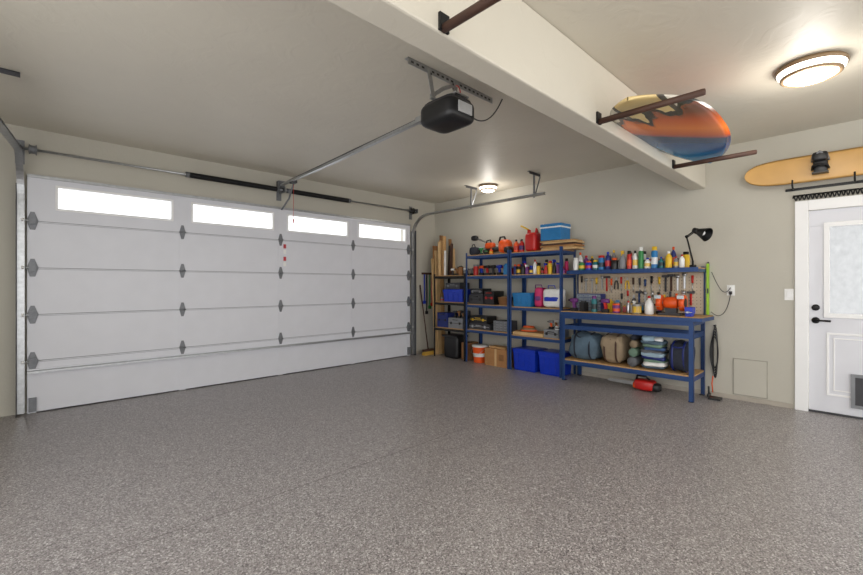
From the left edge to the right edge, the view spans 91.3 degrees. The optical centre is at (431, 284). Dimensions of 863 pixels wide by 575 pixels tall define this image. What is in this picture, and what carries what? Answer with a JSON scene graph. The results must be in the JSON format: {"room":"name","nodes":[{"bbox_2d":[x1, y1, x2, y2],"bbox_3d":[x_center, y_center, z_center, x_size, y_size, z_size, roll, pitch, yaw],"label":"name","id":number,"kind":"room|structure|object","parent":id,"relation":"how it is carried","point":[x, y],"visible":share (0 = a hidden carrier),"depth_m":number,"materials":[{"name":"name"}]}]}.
{"room":"garage","nodes":[
{"label":"garage","id":0,"kind":"room"},
{"bbox_2d":[0,124,434,416],"bbox_3d":[-2.549,-0.150,5.901,7.110,2.900,0.160,0,0,-44],"label":"wall","id":1,"kind":"structure","parent":0,"point":[44,164],"depth_m":4.96,"materials":[{"name":"paint"}]},
{"bbox_2d":[0,67,24,416],"bbox_3d":[-3.315,-0.149,3.216,0.282,2.899,2.651,0,0,-41],"label":"door track","id":2,"kind":"object","parent":1,"relation":"attached to","point":[20,194],"visible":1,"depth_m":4.18,"materials":[{"name":"metal"}]},
{"bbox_2d":[21,212,413,412],"bbox_3d":[-2.215,0.270,5.996,5.183,2.020,0.050,0,0,-44],"label":"hinges","id":3,"kind":"object","parent":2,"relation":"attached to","point":[32,314],"visible":1,"depth_m":4.29,"materials":[{"name":"metal"}]},
{"bbox_2d":[16,139,417,219],"bbox_3d":[-2.193,-1.340,5.986,5.300,0.240,0.208,0,0,-44],"label":"spring","id":4,"kind":"object","parent":1,"relation":"attached to","point":[31,149],"visible":0.98,"depth_m":5.48,"materials":[{"name":"metal"}]},
{"bbox_2d":[422,272,432,313],"bbox_3d":[-0.072,0.160,8.144,0.290,0.800,0.040,0,0,-44],"label":"hanger","id":5,"kind":"object","parent":1,"relation":"attached to","point":[423,273],"visible":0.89,"depth_m":8.12,"materials":[{"name":"black metal"}]},
{"bbox_2d":[411,171,545,354],"bbox_3d":[0.618,-0.149,6.887,0.281,2.899,2.808,0,0,-44],"label":"door track","id":6,"kind":"object","parent":1,"relation":"attached to","point":[413,232],"visible":1,"depth_m":7.77,"materials":[{"name":"metal"}]},
{"bbox_2d":[0,353,862,574],"bbox_3d":[0.610,1.360,2.835,7.410,0.120,9.240,0,0,-44],"label":"floor","id":7,"kind":"structure","parent":0,"point":[546,474],"depth_m":2.82,"materials":[{"name":"concrete"}]},
{"bbox_2d":[30,355,409,413],"bbox_3d":[-2.251,1.294,6.033,5.099,0.012,0.045,0,0,-44],"label":"seal","id":8,"kind":"object","parent":7,"relation":"on","point":[406,355],"visible":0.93,"depth_m":5.39,"materials":[{"name":"black plastic"}]},
{"bbox_2d":[27,327,409,413],"bbox_3d":[-2.249,1.035,6.031,5.099,0.524,0.050,0,0,-44],"label":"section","id":9,"kind":"object","parent":8,"relation":"on","point":[68,388],"visible":0.98,"depth_m":5.29,"materials":[{"name":"white metal"}]},
{"bbox_2d":[27,302,409,359],"bbox_3d":[-2.249,0.535,6.031,5.099,0.464,0.050,0,0,-44],"label":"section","id":10,"kind":"object","parent":9,"relation":"on","point":[52,336],"visible":0.96,"depth_m":5.28,"materials":[{"name":"white metal"}]},
{"bbox_2d":[27,268,409,313],"bbox_3d":[-2.249,0.062,6.031,5.099,0.469,0.050,0,0,-44],"label":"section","id":11,"kind":"object","parent":10,"relation":"on","point":[65,290],"visible":0.96,"depth_m":5.28,"materials":[{"name":"white metal"}]},
{"bbox_2d":[27,222,409,274],"bbox_3d":[-2.249,-0.412,6.031,5.099,0.469,0.050,0,0,-44],"label":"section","id":12,"kind":"object","parent":11,"relation":"on","point":[54,245],"visible":0.96,"depth_m":5.28,"materials":[{"name":"white metal"}]},
{"bbox_2d":[27,177,409,248],"bbox_3d":[-2.249,-0.885,6.031,5.099,0.464,0.050,0,0,-44],"label":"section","id":13,"kind":"object","parent":12,"relation":"on","point":[40,192],"visible":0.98,"depth_m":5.20,"materials":[{"name":"white metal"}]},
{"bbox_2d":[55,185,173,220],"bbox_3d":[-3.545,-0.905,4.782,1.073,0.260,0.063,0,0,-44],"label":"window","id":14,"kind":"structure","parent":13,"relation":"attached to","point":[56,187],"depth_m":4.72,"materials":[{"name":"white plastic"}]},
{"bbox_2d":[27,174,411,374],"bbox_3d":[-2.212,-0.110,5.993,5.099,2.020,0.065,0,0,-44],"label":"struts","id":15,"kind":"object","parent":13,"relation":"attached to","point":[187,355],"visible":1,"depth_m":5.24,"materials":[{"name":"white metal"}]},
{"bbox_2d":[191,202,273,230],"bbox_3d":[-2.638,-0.905,5.654,1.055,0.260,0.063,0,0,-44],"label":"window","id":16,"kind":"structure","parent":13,"relation":"attached to","point":[192,203],"depth_m":5.61,"materials":[{"name":"white plastic"}]},
{"bbox_2d":[287,214,347,236],"bbox_3d":[-1.744,-0.905,6.514,1.036,0.260,0.063,0,0,-44],"label":"window","id":17,"kind":"structure","parent":13,"relation":"attached to","point":[288,215],"depth_m":6.48,"materials":[{"name":"white plastic"}]},
{"bbox_2d":[358,222,405,242],"bbox_3d":[-0.858,-0.905,7.367,1.045,0.260,0.063,0,0,-44],"label":"window","id":18,"kind":"structure","parent":13,"relation":"attached to","point":[403,229],"depth_m":7.36,"materials":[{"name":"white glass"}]},
{"bbox_2d":[283,244,285,265],"bbox_3d":[-2.127,-0.430,6.119,0.040,0.320,0.001,0,0,-44],"label":"labels","id":19,"kind":"object","parent":12,"relation":"attached to","point":[284,245],"visible":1,"depth_m":6.12,"materials":[{"name":"white plastic"}]},
{"bbox_2d":[38,221,406,361],"bbox_3d":[-2.250,0.066,6.032,5.099,1.438,0.046,0,0,-44],"label":"joint","id":20,"kind":"object","parent":10,"relation":"attached to","point":[39,221],"visible":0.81,"depth_m":5.37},
{"bbox_2d":[85,427,466,562],"bbox_3d":[-0.650,1.299,2.911,2.700,0.001,0.005,0,0,-44],"label":"joint","id":21,"kind":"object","parent":7,"relation":"on","point":[466,427],"depth_m":2.47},
{"bbox_2d":[420,285,433,355],"bbox_3d":[-0.126,0.647,7.919,0.260,1.299,0.287,0,0,-44],"label":"push broom","id":22,"kind":"object","parent":7,"relation":"on","point":[425,352],"visible":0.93,"depth_m":7.87,"materials":[{"name":"brown wood"}]},
{"bbox_2d":[431,235,444,354],"bbox_3d":[0.121,0.174,8.008,0.290,2.248,0.208,0,0,-44],"label":"planks","id":23,"kind":"object","parent":7,"relation":"on","point":[439,283],"visible":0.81,"depth_m":7.93,"materials":[{"name":"brown wood"}]},
{"bbox_2d":[442,333,467,358],"bbox_3d":[0.421,1.095,7.566,0.300,0.410,0.360,0,0,-44],"label":"trash bin","id":24,"kind":"object","parent":7,"relation":"on","point":[452,341],"visible":0.88,"depth_m":7.44,"materials":[{"name":"black plastic"}]},
{"bbox_2d":[434,273,479,361],"bbox_3d":[0.453,0.550,7.580,0.405,1.500,0.765,0,0,-44],"label":"shelving rack","id":25,"kind":"object","parent":7,"relation":"on","point":[448,277],"visible":0.64,"depth_m":7.40,"materials":[{"name":"black metal"}]},
{"bbox_2d":[438,236,455,275],"bbox_3d":[0.298,-0.533,7.741,0.295,0.720,0.232,0,0,-44],"label":"timber offcuts","id":26,"kind":"object","parent":25,"relation":"on","point":[451,251],"visible":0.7,"depth_m":7.72,"materials":[{"name":"brown wood"}]},
{"bbox_2d":[437,312,457,327],"bbox_3d":[0.293,0.629,7.707,0.330,0.259,0.260,0,0,-44],"label":"tool case","id":27,"kind":"object","parent":25,"relation":"on","point":[442,317],"visible":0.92,"depth_m":7.61,"materials":[{"name":"blue plastic"}]},
{"bbox_2d":[443,289,469,301],"bbox_3d":[0.483,0.186,7.543,0.332,0.224,0.488,0,0,-44],"label":"storage tote","id":28,"kind":"object","parent":25,"relation":"on","point":[450,295],"visible":0.84,"depth_m":7.40,"materials":[{"name":"blue plastic"}]},
{"bbox_2d":[446,283,468,288],"bbox_3d":[0.452,0.015,7.548,0.280,0.111,0.350,0,0,-44],"label":"tool case","id":29,"kind":"object","parent":28,"relation":"on","point":[448,285],"visible":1,"depth_m":7.44,"materials":[{"name":"grey plastic"}]},
{"bbox_2d":[448,317,469,328],"bbox_3d":[0.515,0.669,7.476,0.330,0.179,0.340,0,0,-44],"label":"tool case","id":30,"kind":"object","parent":25,"relation":"on","point":[458,323],"visible":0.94,"depth_m":7.37,"materials":[{"name":"grey plastic"}]},
{"bbox_2d":[453,309,470,317],"bbox_3d":[0.532,0.506,7.492,0.185,0.146,0.280,0,0,-44],"label":"supplies","id":31,"kind":"object","parent":30,"relation":"on","point":[459,312],"visible":0.88,"depth_m":7.43,"materials":[{"name":"black plastic"}]},
{"bbox_2d":[450,266,472,274],"bbox_3d":[0.529,-0.252,7.489,0.223,0.162,0.393,0,0,-44],"label":"supplies","id":32,"kind":"object","parent":25,"relation":"on","point":[459,270],"visible":0.91,"depth_m":7.42,"materials":[{"name":"black plastic"}]},
{"bbox_2d":[462,341,477,359],"bbox_3d":[0.672,1.149,7.399,0.271,0.298,0.150,0,0,-44],"label":"cardboard box","id":33,"kind":"object","parent":7,"relation":"on","point":[469,343],"visible":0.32,"depth_m":7.32,"materials":[{"name":"brown cardboard"}]},
{"bbox_2d":[471,344,487,362],"bbox_3d":[0.811,1.153,7.109,0.283,0.290,0.276,0,0,-44],"label":"plastic bucket","id":34,"kind":"object","parent":7,"relation":"on","point":[478,353],"visible":0.88,"depth_m":7.01,"materials":[{"name":"orange plastic"}]},
{"bbox_2d":[466,250,522,368],"bbox_3d":[1.034,0.380,6.976,0.405,1.840,0.890,0,0,-44],"label":"shelving rack","id":35,"kind":"object","parent":7,"relation":"on","point":[481,257],"visible":0.69,"depth_m":6.78,"materials":[{"name":"blue metal"}]},
{"bbox_2d":[469,244,479,254],"bbox_3d":[0.739,-0.594,7.165,0.181,0.184,0.140,0,0,-44],"label":"tool bag","id":36,"kind":"object","parent":35,"relation":"on","point":[473,250],"visible":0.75,"depth_m":7.10,"materials":[{"name":"fabric"}]},
{"bbox_2d":[469,294,483,303],"bbox_3d":[0.826,0.239,7.138,0.310,0.159,0.300,0,0,-44],"label":"tool case","id":37,"kind":"object","parent":35,"relation":"on","point":[473,298],"visible":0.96,"depth_m":7.04,"materials":[{"name":"black plastic"}]},
{"bbox_2d":[470,288,490,293],"bbox_3d":[0.826,0.108,7.138,0.270,0.097,0.260,0,0,-44],"label":"tool case","id":38,"kind":"object","parent":37,"relation":"on","point":[476,290],"visible":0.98,"depth_m":7.06,"materials":[{"name":"black plastic"}]},
{"bbox_2d":[469,323,492,330],"bbox_3d":[0.875,0.690,7.087,0.310,0.099,0.440,0,0,-44],"label":"tool case","id":39,"kind":"object","parent":35,"relation":"on","point":[479,326],"visible":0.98,"depth_m":6.97,"materials":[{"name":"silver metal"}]},
{"bbox_2d":[470,315,495,323],"bbox_3d":[0.858,0.579,7.119,0.290,0.117,0.370,0,0,-44],"label":"tool case","id":40,"kind":"object","parent":39,"relation":"on","point":[484,319],"visible":0.99,"depth_m":7.01,"materials":[{"name":"black plastic"}]},
{"bbox_2d":[473,265,495,274],"bbox_3d":[0.888,-0.254,7.096,0.090,0.186,0.454,0,0,-44],"label":"tools","id":41,"kind":"object","parent":35,"relation":"in","point":[476,268],"visible":0.84,"depth_m":7.10,"materials":[{"name":"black plastic"}]},
{"bbox_2d":[478,248,492,254],"bbox_3d":[0.888,-0.558,6.951,0.072,0.115,0.300,0,0,-44],"label":"supplies","id":42,"kind":"object","parent":35,"relation":"on","point":[480,249],"visible":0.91,"depth_m":6.92,"materials":[{"name":"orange plastic"}]},
{"bbox_2d":[479,239,495,253],"bbox_3d":[0.926,-0.636,7.200,0.100,0.270,0.388,0,0,-44],"label":"hedge trimmer","id":43,"kind":"object","parent":35,"relation":"on","point":[487,245],"visible":0.68,"depth_m":7.10,"materials":[{"name":"orange plastic"}]},
{"bbox_2d":[484,291,503,304],"bbox_3d":[1.021,0.209,6.943,0.300,0.219,0.190,0,0,-44],"label":"tool case","id":44,"kind":"object","parent":35,"relation":"on","point":[490,297],"visible":0.98,"depth_m":6.86,"materials":[{"name":"black plastic"}]},
{"bbox_2d":[483,236,513,252],"bbox_3d":[1.074,-0.644,6.866,0.190,0.278,0.602,0,0,-44],"label":"leaf blower","id":45,"kind":"object","parent":35,"relation":"on","point":[505,244],"visible":0.77,"depth_m":6.71,"materials":[{"name":"orange plastic"}]},
{"bbox_2d":[495,263,513,274],"bbox_3d":[1.189,-0.250,6.794,0.246,0.179,0.283,0,0,-44],"label":"tools","id":46,"kind":"object","parent":35,"relation":"in","point":[499,267],"visible":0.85,"depth_m":6.74,"materials":[{"name":"plastic"}]},
{"bbox_2d":[493,320,516,331],"bbox_3d":[1.179,0.653,6.769,0.214,0.169,0.320,0,0,-44],"label":"small parts organiser","id":47,"kind":"object","parent":35,"relation":"on","point":[498,325],"visible":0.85,"depth_m":6.71,"materials":[{"name":"grey plastic"}]},
{"bbox_2d":[498,296,512,304],"bbox_3d":[1.190,0.244,6.753,0.260,0.148,0.260,0,0,-44],"label":"cardboard box","id":48,"kind":"object","parent":35,"relation":"on","point":[503,299],"visible":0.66,"depth_m":6.67,"materials":[{"name":"cardboard"}]},
{"bbox_2d":[485,345,513,367],"bbox_3d":[1.135,1.144,6.838,0.322,0.308,0.440,0,0,-44],"label":"cardboard box","id":49,"kind":"object","parent":7,"relation":"on","point":[495,355],"visible":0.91,"depth_m":6.71,"materials":[{"name":"brown cardboard"}]},
{"bbox_2d":[512,346,547,372],"bbox_3d":[1.513,1.131,6.480,0.362,0.334,0.408,0,0,-44],"label":"storage tote","id":50,"kind":"object","parent":7,"relation":"on","point":[526,358],"visible":0.88,"depth_m":6.35,"materials":[{"name":"blue plastic"}]},
{"bbox_2d":[510,246,575,377],"bbox_3d":[1.655,0.380,6.332,0.405,1.840,0.880,0,0,-44],"label":"shelving rack","id":51,"kind":"object","parent":7,"relation":"on","point":[560,251],"visible":0.7,"depth_m":6.15,"materials":[{"name":"blue metal"}]},
{"bbox_2d":[513,239,524,251],"bbox_3d":[1.392,-0.602,6.543,0.205,0.200,0.185,0,0,-44],"label":"jugs","id":52,"kind":"object","parent":51,"relation":"on","point":[518,247],"visible":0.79,"depth_m":6.45,"materials":[{"name":"red plastic"}]},
{"bbox_2d":[512,293,535,306],"bbox_3d":[1.473,0.224,6.504,0.338,0.208,0.330,0,0,-44],"label":"storage tote","id":53,"kind":"object","parent":51,"relation":"on","point":[519,299],"visible":0.83,"depth_m":6.37,"materials":[{"name":"plastic"}]},
{"bbox_2d":[513,329,543,336],"bbox_3d":[1.524,0.730,6.414,0.230,0.059,0.530,0,0,-44],"label":"wood planks","id":54,"kind":"object","parent":51,"relation":"on","point":[518,332],"visible":0.62,"depth_m":6.35,"materials":[{"name":"brown wood"}]},
{"bbox_2d":[521,326,536,331],"bbox_3d":[1.481,0.661,6.421,0.220,0.073,0.260,0,0,-44],"label":"coiled hose","id":55,"kind":"object","parent":54,"relation":"on","point":[524,328],"visible":1,"depth_m":6.34,"materials":[{"name":"orange plastic"}]},
{"bbox_2d":[520,225,541,250],"bbox_3d":[1.511,-0.706,6.390,0.221,0.408,0.262,0,0,-44],"label":"gas can","id":56,"kind":"object","parent":51,"relation":"on","point":[532,239],"visible":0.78,"depth_m":6.29,"materials":[{"name":"red plastic"}]},
{"bbox_2d":[513,258,568,274],"bbox_3d":[1.633,-0.272,6.290,0.244,0.220,0.853,0,0,-44],"label":"bottles","id":57,"kind":"object","parent":51,"relation":"on","point":[522,268],"visible":0.84,"depth_m":6.21,"materials":[{"name":"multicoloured plastic"}]},
{"bbox_2d":[535,285,546,306],"bbox_3d":[1.643,0.160,6.321,0.226,0.332,0.134,0,0,-44],"label":"cloth bag","id":58,"kind":"object","parent":51,"relation":"on","point":[538,291],"visible":0.8,"depth_m":6.24,"materials":[{"name":"pink fabric"}]},
{"bbox_2d":[543,285,565,307],"bbox_3d":[1.792,0.167,6.151,0.247,0.326,0.282,0,0,-44],"label":"shopping bag","id":59,"kind":"object","parent":51,"relation":"on","point":[550,295],"visible":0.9,"depth_m":6.07,"materials":[{"name":"white plastic"}]},
{"bbox_2d":[544,328,568,338],"bbox_3d":[1.808,0.700,6.132,0.330,0.119,0.230,0,0,-44],"label":"tool case","id":60,"kind":"object","parent":51,"relation":"on","point":[548,333],"visible":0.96,"depth_m":6.06,"materials":[{"name":"grey plastic"}]},
{"bbox_2d":[547,320,558,329],"bbox_3d":[1.816,0.577,6.161,0.210,0.123,0.192,0,0,-44],"label":"supplies","id":61,"kind":"object","parent":60,"relation":"on","point":[556,326],"visible":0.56,"depth_m":6.13,"materials":[{"name":"white plastic"}]},
{"bbox_2d":[540,239,584,249],"bbox_3d":[1.871,-0.570,6.075,0.280,0.136,0.560,0,0,-44],"label":"wood offcuts","id":62,"kind":"object","parent":51,"relation":"on","point":[568,244],"visible":0.94,"depth_m":5.95,"materials":[{"name":"brown wood"}]},
{"bbox_2d":[540,222,570,240],"bbox_3d":[1.795,-0.776,6.160,0.290,0.263,0.368,0,0,-44],"label":"cooler","id":63,"kind":"object","parent":62,"relation":"on","point":[554,231],"visible":0.95,"depth_m":6.04,"materials":[{"name":"plastic"}]},
{"bbox_2d":[538,349,571,376],"bbox_3d":[1.811,1.131,6.170,0.362,0.334,0.368,0,0,-44],"label":"storage tote","id":64,"kind":"object","parent":7,"relation":"on","point":[549,358],"visible":0.86,"depth_m":6.08,"materials":[{"name":"blue plastic"}]},
{"bbox_2d":[608,374,661,391],"bbox_3d":[2.531,1.200,5.302,0.180,0.181,0.649,0,0,-44],"label":"chainsaw","id":65,"kind":"object","parent":7,"relation":"on","point":[647,384],"visible":1,"depth_m":5.15,"materials":[{"name":"red plastic"}]},
{"bbox_2d":[560,266,713,402],"bbox_3d":[2.527,0.540,5.353,0.505,1.520,1.690,0,0,-44],"label":"workbench","id":66,"kind":"object","parent":7,"relation":"on","point":[698,299],"visible":0.77,"depth_m":5.25,"materials":[{"name":"blue metal"}]},
{"bbox_2d":[569,330,602,359],"bbox_3d":[2.136,0.823,5.764,0.394,0.383,0.444,0,0,-44],"label":"duffel bag","id":67,"kind":"object","parent":66,"relation":"on","point":[585,345],"visible":0.96,"depth_m":5.62,"materials":[{"name":"blue fabric"}]},
{"bbox_2d":[576,293,605,310],"bbox_3d":[2.197,0.236,5.827,0.154,0.234,0.350,0,0,-44],"label":"small parts organiser","id":68,"kind":"object","parent":66,"relation":"on","point":[587,297],"visible":0.63,"depth_m":5.76,"materials":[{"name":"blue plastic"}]},
{"bbox_2d":[568,296,619,312],"bbox_3d":[2.132,0.249,5.572,0.105,0.211,0.701,0,0,-44],"label":"clutter","id":69,"kind":"object","parent":66,"relation":"on","point":[583,305],"visible":1,"depth_m":5.53,"materials":[{"name":"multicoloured plastic"}]},
{"bbox_2d":[600,333,630,362],"bbox_3d":[2.392,0.814,5.483,0.372,0.383,0.315,0,0,-44],"label":"duffel bag","id":70,"kind":"object","parent":66,"relation":"on","point":[615,347],"visible":0.95,"depth_m":5.36,"materials":[{"name":"beige fabric"}]},
{"bbox_2d":[626,301,635,312],"bbox_3d":[2.507,0.275,5.292,0.071,0.156,0.120,0,0,-44],"label":"cans","id":71,"kind":"object","parent":66,"relation":"on","point":[628,306],"visible":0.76,"depth_m":5.30,"materials":[{"name":"silver metal"}]},
{"bbox_2d":[573,246,689,269],"bbox_3d":[2.519,-0.339,5.445,0.233,0.268,1.398,0,0,-44],"label":"bottles","id":72,"kind":"object","parent":66,"relation":"on","point":[640,261],"visible":0.95,"depth_m":5.31,"materials":[{"name":"multicoloured plastic"}]},
{"bbox_2d":[607,299,661,313],"bbox_3d":[2.599,0.273,5.426,0.077,0.161,0.675,0,0,-44],"label":"clutter","id":73,"kind":"object","parent":66,"relation":"on","point":[611,301],"visible":0.48,"depth_m":5.48,"materials":[{"name":"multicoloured plastic"}]},
{"bbox_2d":[565,356,703,376],"bbox_3d":[2.509,1.012,5.385,0.478,0.015,1.570,0,0,-44],"label":"shelf","id":74,"kind":"object","parent":66,"relation":"attached to","point":[599,362],"depth_m":5.14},
{"bbox_2d":[627,335,643,366],"bbox_3d":[2.566,0.808,5.280,0.300,0.390,0.118,0,0,-44],"label":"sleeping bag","id":75,"kind":"object","parent":66,"relation":"on","point":[634,352],"visible":0.86,"depth_m":5.20,"materials":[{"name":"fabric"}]},
{"bbox_2d":[632,304,640,313],"bbox_3d":[2.511,0.295,5.164,0.110,0.118,0.110,0,0,-44],"label":"paint can","id":76,"kind":"object","parent":66,"relation":"on","point":[636,308],"visible":0.99,"depth_m":5.12,"materials":[{"name":"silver metal"}]},
{"bbox_2d":[567,267,705,274],"bbox_3d":[2.564,-0.176,5.437,0.335,0.053,1.600,0,0,-44],"label":"shelf","id":77,"kind":"object","parent":66,"relation":"attached to","point":[695,270],"depth_m":5.23,"materials":[{"name":"blue metal"}]},
{"bbox_2d":[560,310,713,321],"bbox_3d":[2.527,0.380,5.353,0.505,0.050,1.690,0,0,-44],"label":"countertop","id":78,"kind":"structure","parent":66,"relation":"on","point":[696,318],"depth_m":5.04,"materials":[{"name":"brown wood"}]},
{"bbox_2d":[581,273,694,305],"bbox_3d":[2.637,0.061,5.535,0.040,0.420,1.428,0,0,-44],"label":"tools","id":79,"kind":"object","parent":66,"relation":"attached to","point":[683,274],"visible":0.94,"depth_m":5.42,"materials":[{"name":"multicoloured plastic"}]},
{"bbox_2d":[645,296,653,314],"bbox_3d":[2.630,0.241,5.098,0.100,0.225,0.098,0,0,-44],"label":"jug","id":80,"kind":"object","parent":66,"relation":"on","point":[649,306],"visible":0.98,"depth_m":5.06,"materials":[{"name":"white plastic"}]},
{"bbox_2d":[641,335,668,368],"bbox_3d":[2.696,0.800,5.087,0.314,0.412,0.292,0,0,-44],"label":"folded blankets","id":81,"kind":"object","parent":66,"relation":"on","point":[654,352],"visible":0.98,"depth_m":5.00,"materials":[{"name":"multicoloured fabric"}]},
{"bbox_2d":[654,295,687,315],"bbox_3d":[2.820,0.234,4.962,0.206,0.240,0.310,0,0,-44],"label":"grinder","id":82,"kind":"object","parent":66,"relation":"on","point":[671,305],"visible":0.94,"depth_m":4.92,"materials":[{"name":"orange metal"}]},
{"bbox_2d":[669,340,694,371],"bbox_3d":[2.911,0.823,4.915,0.338,0.362,0.240,0,0,-44],"label":"backpack","id":83,"kind":"object","parent":66,"relation":"on","point":[679,349],"visible":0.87,"depth_m":4.81,"materials":[{"name":"fabric"}]},
{"bbox_2d":[682,307,694,316],"bbox_3d":[2.899,0.302,4.747,0.160,0.104,0.100,0,0,-44],"label":"bench vise","id":84,"kind":"object","parent":66,"relation":"on","point":[689,311],"visible":1,"depth_m":4.72,"materials":[{"name":"blue metal"}]},
{"bbox_2d":[685,228,712,266],"bbox_3d":[2.966,-0.421,4.704,0.151,0.434,0.380,0,0,-3],"label":"desk lamp","id":85,"kind":"object","parent":66,"relation":"on","point":[705,234],"visible":0.99,"depth_m":4.62,"materials":[{"name":"black metal"}]},
{"bbox_2d":[706,262,708,314],"bbox_3d":[3.252,0.040,4.965,0.037,0.620,0.025,0,0,-44],"label":"spirit level","id":86,"kind":"object","parent":66,"relation":"on","point":[707,264],"visible":1,"depth_m":4.96,"materials":[{"name":"plastic"}]},
{"bbox_2d":[707,386,721,400],"bbox_3d":[3.213,1.229,4.795,0.120,0.139,0.135,0,0,-44],"label":"dustpan","id":87,"kind":"object","parent":7,"relation":"on","point":[709,396],"visible":1,"depth_m":4.78,"materials":[{"name":"black plastic"}]},
{"bbox_2d":[808,408,862,419],"bbox_3d":[4.236,1.290,4.066,0.118,0.017,0.901,0,0,-44],"label":"threshold","id":88,"kind":"object","parent":7,"relation":"on","point":[811,410],"visible":0.6,"depth_m":4.20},
{"bbox_2d":[0,0,862,203],"bbox_3d":[0.610,-1.660,2.835,7.410,0.120,9.240,0,0,-44],"label":"ceiling","id":89,"kind":"structure","parent":0,"point":[289,88],"depth_m":3.27,"materials":[{"name":"paint"}]},
{"bbox_2d":[276,57,502,222],"bbox_3d":[-0.985,-1.220,4.546,1.024,0.759,3.941,0,0,-44],"label":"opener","id":90,"kind":"object","parent":89,"relation":"hanging from","point":[453,111],"visible":1,"depth_m":3.11,"materials":[{"name":"metal"}]},
{"bbox_2d":[479,183,496,192],"bbox_3d":[0.908,-1.542,6.772,0.294,0.114,0.294,0,0,-44],"label":"ceiling lamp","id":91,"kind":"object","parent":89,"relation":"attached to","point":[487,187],"depth_m":6.68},
{"bbox_2d":[326,0,704,189],"bbox_3d":[0.628,-1.372,2.599,7.109,0.454,0.175,0,0,-44],"label":"ceiling beam","id":92,"kind":"structure","parent":89,"relation":"attached to","point":[508,47],"depth_m":2.43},
{"bbox_2d":[438,0,756,168],"bbox_3d":[1.450,-1.187,2.806,3.300,0.086,0.665,0,0,-44],"label":"rack","id":93,"kind":"object","parent":92,"relation":"attached to","point":[445,24],"visible":1,"depth_m":2.65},
{"bbox_2d":[610,94,730,162],"bbox_3d":[1.989,-1.232,3.413,2.020,0.095,0.626,0,0,-44],"label":"surfboard","id":94,"kind":"object","parent":93,"relation":"on","point":[692,130],"depth_m":3.28,"materials":[{"name":"multicoloured plastic"}]},
{"bbox_2d":[774,51,849,87],"bbox_3d":[2.761,-1.542,3.073,0.410,0.114,0.410,0,0,-44],"label":"ceiling lamp","id":95,"kind":"object","parent":89,"relation":"attached to","point":[816,68],"depth_m":2.98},
{"bbox_2d":[435,119,862,408],"bbox_3d":[3.169,-0.150,5.201,0.160,2.900,9.100,0,0,-44],"label":"wall","id":96,"kind":"structure","parent":0,"point":[750,247],"depth_m":5.05,"materials":[{"name":"paint"}]},
{"bbox_2d":[571,370,792,408],"bbox_3d":[1.935,1.274,6.359,0.011,0.049,5.360,0,0,-44],"label":"baseboard","id":97,"kind":"structure","parent":96,"relation":"attached to","point":[723,395],"depth_m":4.91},
{"bbox_2d":[710,325,718,391],"bbox_3d":[3.291,0.856,4.901,0.079,0.789,0.088,0,0,-44],"label":"extension cord","id":98,"kind":"object","parent":96,"relation":"attached to","point":[714,330],"visible":1,"depth_m":4.90,"materials":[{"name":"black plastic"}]},
{"bbox_2d":[711,272,730,315],"bbox_3d":[3.318,0.102,4.838,0.188,0.507,0.069,0,0,36],"label":"power cord","id":99,"kind":"object","parent":96,"relation":"attached to","point":[711,272],"visible":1,"depth_m":4.82,"materials":[{"name":"black plastic"}]},
{"bbox_2d":[727,285,734,295],"bbox_3d":[3.413,0.060,4.814,0.024,0.120,0.075,0,0,-44],"label":"power outlet","id":100,"kind":"object","parent":96,"relation":"attached to","point":[732,289],"visible":1,"depth_m":4.81,"materials":[{"name":"white plastic"}]},
{"bbox_2d":[733,358,767,398],"bbox_3d":[3.540,1.035,4.690,0.014,0.410,0.310,0,0,-44],"label":"access panel","id":101,"kind":"object","parent":96,"relation":"attached to","point":[750,377],"visible":1,"depth_m":4.68,"materials":[{"name":"paint"}]},
{"bbox_2d":[784,289,793,299],"bbox_3d":[3.771,0.100,4.451,0.012,0.120,0.075,0,0,-44],"label":"light switch","id":102,"kind":"object","parent":96,"relation":"attached to","point":[788,293],"visible":1,"depth_m":4.45,"materials":[{"name":"white plastic"}]},
{"bbox_2d":[745,146,862,185],"bbox_3d":[3.961,-1.176,4.006,0.148,0.272,1.620,0,0,-44],"label":"snowboard","id":103,"kind":"object","parent":96,"relation":"attached to","point":[821,165],"visible":1,"depth_m":4.25,"materials":[{"name":"wood"}]},
{"bbox_2d":[785,171,862,191],"bbox_3d":[4.157,-1.028,3.931,0.176,0.085,1.340,0,0,-44],"label":"wall rack","id":104,"kind":"object","parent":96,"relation":"attached to","point":[858,181],"depth_m":4.24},
{"bbox_2d":[792,188,862,200],"bbox_3d":[4.162,-0.905,4.019,0.043,0.064,1.111,0,0,-44],"label":"hook rail","id":105,"kind":"object","parent":96,"relation":"attached to","point":[854,189],"visible":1,"depth_m":4.22,"materials":[{"name":"black metal"}]},
{"bbox_2d":[795,194,862,410],"bbox_3d":[4.184,0.215,4.016,0.019,2.170,1.105,0,0,-44],"label":"trim","id":106,"kind":"structure","parent":96,"relation":"attached to","point":[802,208],"depth_m":4.36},
{"bbox_2d":[809,206,862,416],"bbox_3d":[4.213,0.258,4.043,0.052,2.044,0.893,0,0,-44],"label":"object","id":107,"kind":"structure","parent":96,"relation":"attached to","point":[835,346],"depth_m":4.24,"materials":[{"name":"white metal"}]},
{"bbox_2d":[811,304,830,322],"bbox_3d":[3.937,0.295,4.265,0.059,0.194,0.147,0,0,-44],"label":"hardware piece","id":108,"kind":"object","parent":107,"relation":"attached to","point":[815,307],"visible":1,"depth_m":4.29,"materials":[{"name":"black metal"}]},
{"bbox_2d":[830,224,862,314],"bbox_3d":[4.219,-0.150,4.046,0.006,0.900,0.610,0,0,-44],"label":"window","id":109,"kind":"structure","parent":107,"relation":"attached to","point":[846,242],"depth_m":4.17,"materials":[{"name":"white glass"}]},
{"bbox_2d":[851,374,862,409],"bbox_3d":[4.193,1.035,4.028,0.022,0.330,0.270,0,0,-44],"label":"pet door","id":110,"kind":"structure","parent":107,"relation":"attached to","point":[856,380],"depth_m":4.09,"materials":[{"name":"grey plastic"}]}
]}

